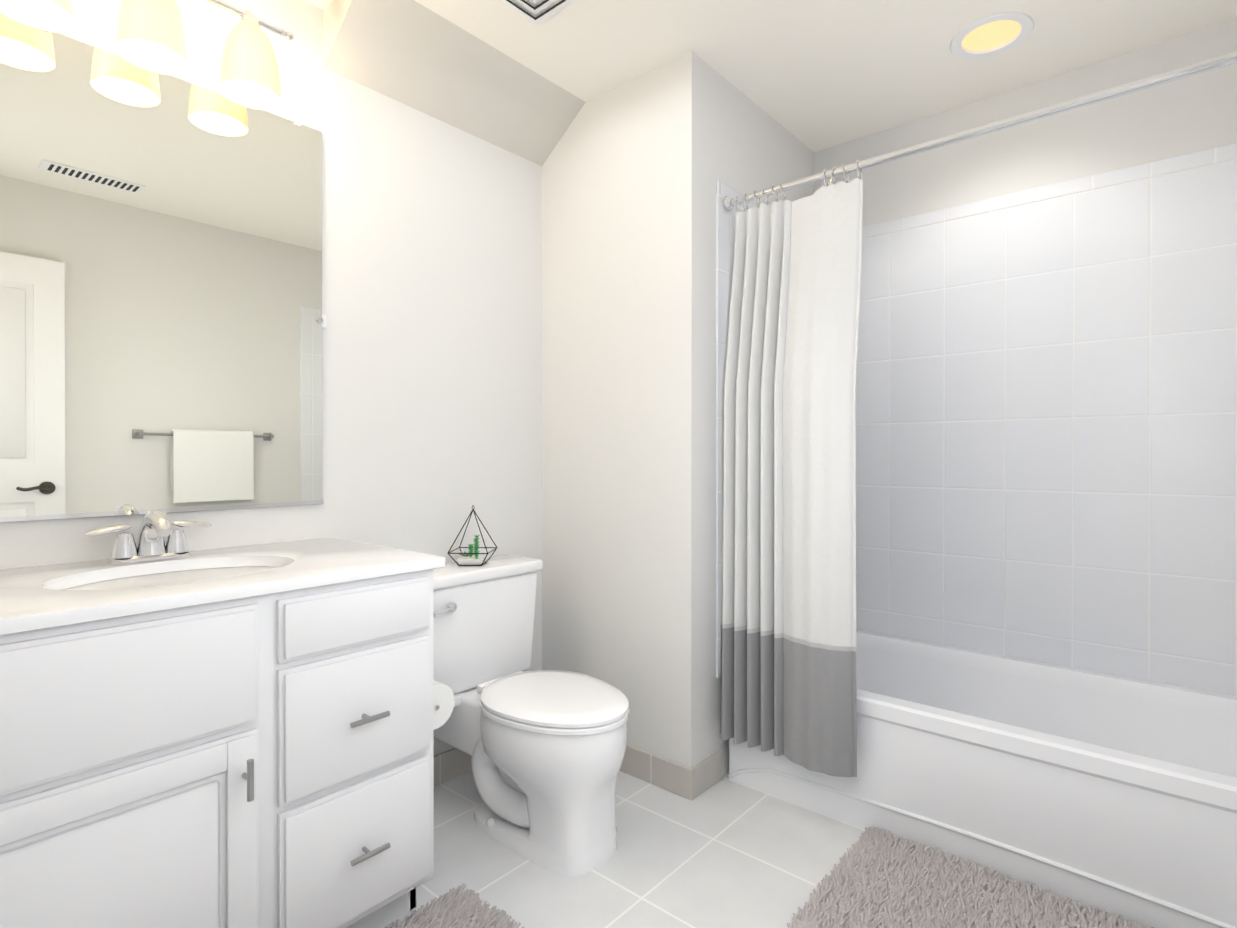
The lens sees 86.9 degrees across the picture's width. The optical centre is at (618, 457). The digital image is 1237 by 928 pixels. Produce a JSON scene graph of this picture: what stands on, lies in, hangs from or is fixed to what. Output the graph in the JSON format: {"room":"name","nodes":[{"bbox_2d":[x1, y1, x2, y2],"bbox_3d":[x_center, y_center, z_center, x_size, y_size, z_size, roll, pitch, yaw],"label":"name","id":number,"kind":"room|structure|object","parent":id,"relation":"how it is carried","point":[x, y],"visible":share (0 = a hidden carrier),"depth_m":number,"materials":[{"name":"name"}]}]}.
{"room":"bathroom","nodes":[
{"label":"bathroom","id":0,"kind":"room"},
{"bbox_2d":[0,0,541,755],"bbox_3d":[-0.690,-0.104,2.228,0.134,2.440,3.180,0,0,41],"label":"wall","id":1,"kind":"structure","parent":0,"point":[162,320],"depth_m":1.78,"materials":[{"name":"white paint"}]},
{"bbox_2d":[0,0,75,31],"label":"sconce","id":2,"kind":"object","parent":1,"relation":"attached to","point":[46,15],"depth_m":1.40,"materials":[{"name":"white glass"}]},
{"bbox_2d":[114,0,188,74],"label":"sconce","id":3,"kind":"object","parent":1,"relation":"attached to","point":[149,35],"depth_m":1.49,"materials":[{"name":"white glass"}]},
{"bbox_2d":[203,0,293,109],"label":"sconce","id":4,"kind":"object","parent":1,"relation":"attached to","point":[249,76],"depth_m":1.64,"materials":[{"name":"white glass"}]},
{"bbox_2d":[382,770,898,927],"bbox_3d":[0.223,1.160,1.452,2.540,0.080,3.180,0,0,41],"label":"floor","id":5,"kind":"structure","parent":0,"point":[725,852],"depth_m":1.79,"materials":[{"name":"tile"}]},
{"bbox_2d":[0,537,444,927],"bbox_3d":[-0.926,0.680,1.401,0.614,0.880,0.930,0,0,41],"label":"bathroom vanity","id":6,"kind":"object","parent":5,"relation":"on","point":[236,737],"visible":1,"depth_m":1.23,"materials":[{"name":"white wood"}]},
{"bbox_2d":[84,510,211,563],"bbox_3d":[-1.063,0.179,1.503,0.145,0.119,0.251,0,0,41],"label":"faucet","id":7,"kind":"object","parent":6,"relation":"on","point":[155,529],"visible":1,"depth_m":1.50,"materials":[{"name":"silver metal"}]},
{"bbox_2d":[433,680,454,729],"bbox_3d":[-0.532,0.648,1.738,0.153,0.116,0.132,0,0,41],"label":"toilet paper roll","id":8,"kind":"object","parent":6,"relation":"attached to","point":[443,700],"visible":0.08,"depth_m":1.71,"materials":[{"name":"white paper"}]},
{"bbox_2d":[385,883,524,927],"bbox_3d":[-0.470,1.106,1.223,0.495,0.027,0.750,0,0,41],"label":"area rug","id":9,"kind":"object","parent":5,"relation":"on","point":[457,907],"visible":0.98,"depth_m":1.55,"materials":[{"name":"grey"}]},
{"bbox_2d":[433,554,628,875],"bbox_3d":[-0.294,0.739,2.011,0.768,0.756,0.490,0,0,41],"label":"toilet","id":10,"kind":"object","parent":5,"relation":"on","point":[545,749],"visible":0.96,"depth_m":1.89,"materials":[{"name":"white ceramic"}]},
{"bbox_2d":[447,505,496,565],"bbox_3d":[-0.491,0.260,2.204,0.135,0.198,0.135,0,0,3],"label":"terrarium","id":11,"kind":"object","parent":10,"relation":"on","point":[471,559],"visible":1,"depth_m":2.19,"materials":[{"name":"black metal"}]},
{"bbox_2d":[787,827,1153,927],"bbox_3d":[0.873,1.105,1.472,0.800,0.027,0.518,0,0,41],"label":"area rug","id":12,"kind":"object","parent":5,"relation":"on","point":[877,878],"visible":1,"depth_m":1.61,"materials":[{"name":"grey"}]},
{"bbox_2d":[728,630,1236,927],"bbox_3d":[1.201,0.916,2.041,1.565,0.400,0.750,0,0,41],"label":"bathtub","id":13,"kind":"object","parent":5,"relation":"on","point":[1111,794],"visible":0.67,"depth_m":1.80,"materials":[{"name":"white ceramic"}]},
{"bbox_2d":[542,51,813,776],"bbox_3d":[0.273,-0.107,2.720,0.715,2.440,0.940,0,0,41],"label":"wall","id":14,"kind":"structure","parent":0,"point":[635,170],"depth_m":2.29,"materials":[{"name":"white paint"}]},
{"bbox_2d":[434,748,471,785],"bbox_3d":[-0.578,1.065,2.277,0.010,0.100,0.850,0,0,41],"label":"baseboard","id":15,"kind":"structure","parent":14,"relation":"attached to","point":[452,763],"depth_m":2.26,"materials":[{"name":"tile"}]},
{"bbox_2d":[619,745,701,800],"bbox_3d":[-0.020,1.065,2.353,0.695,0.100,0.012,0,0,41],"label":"baseboard","id":16,"kind":"structure","parent":14,"relation":"attached to","point":[696,781],"depth_m":2.20,"materials":[{"name":"tile"}]},
{"bbox_2d":[716,181,758,677],"bbox_3d":[0.593,-0.099,2.539,0.008,1.706,0.782,0,0,41],"label":"wall tile","id":17,"kind":"structure","parent":14,"relation":"attached to","point":[723,222],"depth_m":2.25,"materials":[{"name":"white tile"}]},
{"bbox_2d":[723,51,1236,211],"bbox_3d":[0.973,-0.871,1.766,1.567,0.073,0.052,0,0,41],"label":"shower curtain rod","id":18,"kind":"object","parent":17,"relation":"attached to","point":[1194,69],"visible":0.88,"depth_m":1.74,"materials":[{"name":"silver metal"}]},
{"bbox_2d":[720,178,862,776],"bbox_3d":[0.531,0.046,2.071,0.464,1.780,0.124,0,0,41],"label":"shower curtain","id":19,"kind":"object","parent":18,"relation":"hanging from","point":[788,584],"visible":1,"depth_m":2.03,"materials":[{"name":"white fabric"}]},
{"bbox_2d":[305,0,1236,151],"bbox_3d":[0.223,-1.390,1.438,2.540,0.140,3.180,0,0,41],"label":"ceiling","id":20,"kind":"structure","parent":0,"point":[815,75],"depth_m":2.09,"materials":[{"name":"white paint"}]},
{"bbox_2d":[323,0,584,165],"bbox_3d":[-0.497,-1.239,2.181,0.240,0.170,0.872,0,0,41],"label":"ceiling soffit","id":21,"kind":"structure","parent":20,"relation":"attached to","point":[417,56],"depth_m":2.10,"materials":[{"name":"white paint"}]},
{"bbox_2d":[498,0,575,25],"bbox_3d":[-0.235,-1.316,1.780,0.300,0.010,0.300,0,0,41],"label":"ceiling vent","id":22,"kind":"object","parent":20,"relation":"in","point":[535,12],"visible":1,"depth_m":1.91,"materials":[{"name":"white metal"}]},
{"bbox_2d":[950,12,1033,59],"bbox_3d":[1.169,-1.357,2.050,0.230,0.078,0.230,0,0,41],"label":"recessed light","id":23,"kind":"object","parent":20,"relation":"in","point":[992,35],"visible":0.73,"depth_m":2.09,"materials":[{"name":"white"}]},
{"bbox_2d":[814,19,1236,226],"bbox_3d":[1.219,-0.106,2.607,2.300,2.440,0.120,0,0,41],"label":"wall","id":24,"kind":"structure","parent":0,"point":[1192,114],"depth_m":2.26,"materials":[{"name":"white paint"}]},
{"bbox_2d":[856,143,1236,695],"bbox_3d":[1.449,-0.098,2.325,1.585,1.706,0.008,0,0,41],"label":"wall tile","id":25,"kind":"structure","parent":24,"relation":"attached to","point":[1046,424],"depth_m":2.25,"materials":[{"name":"white tile"}]}
]}

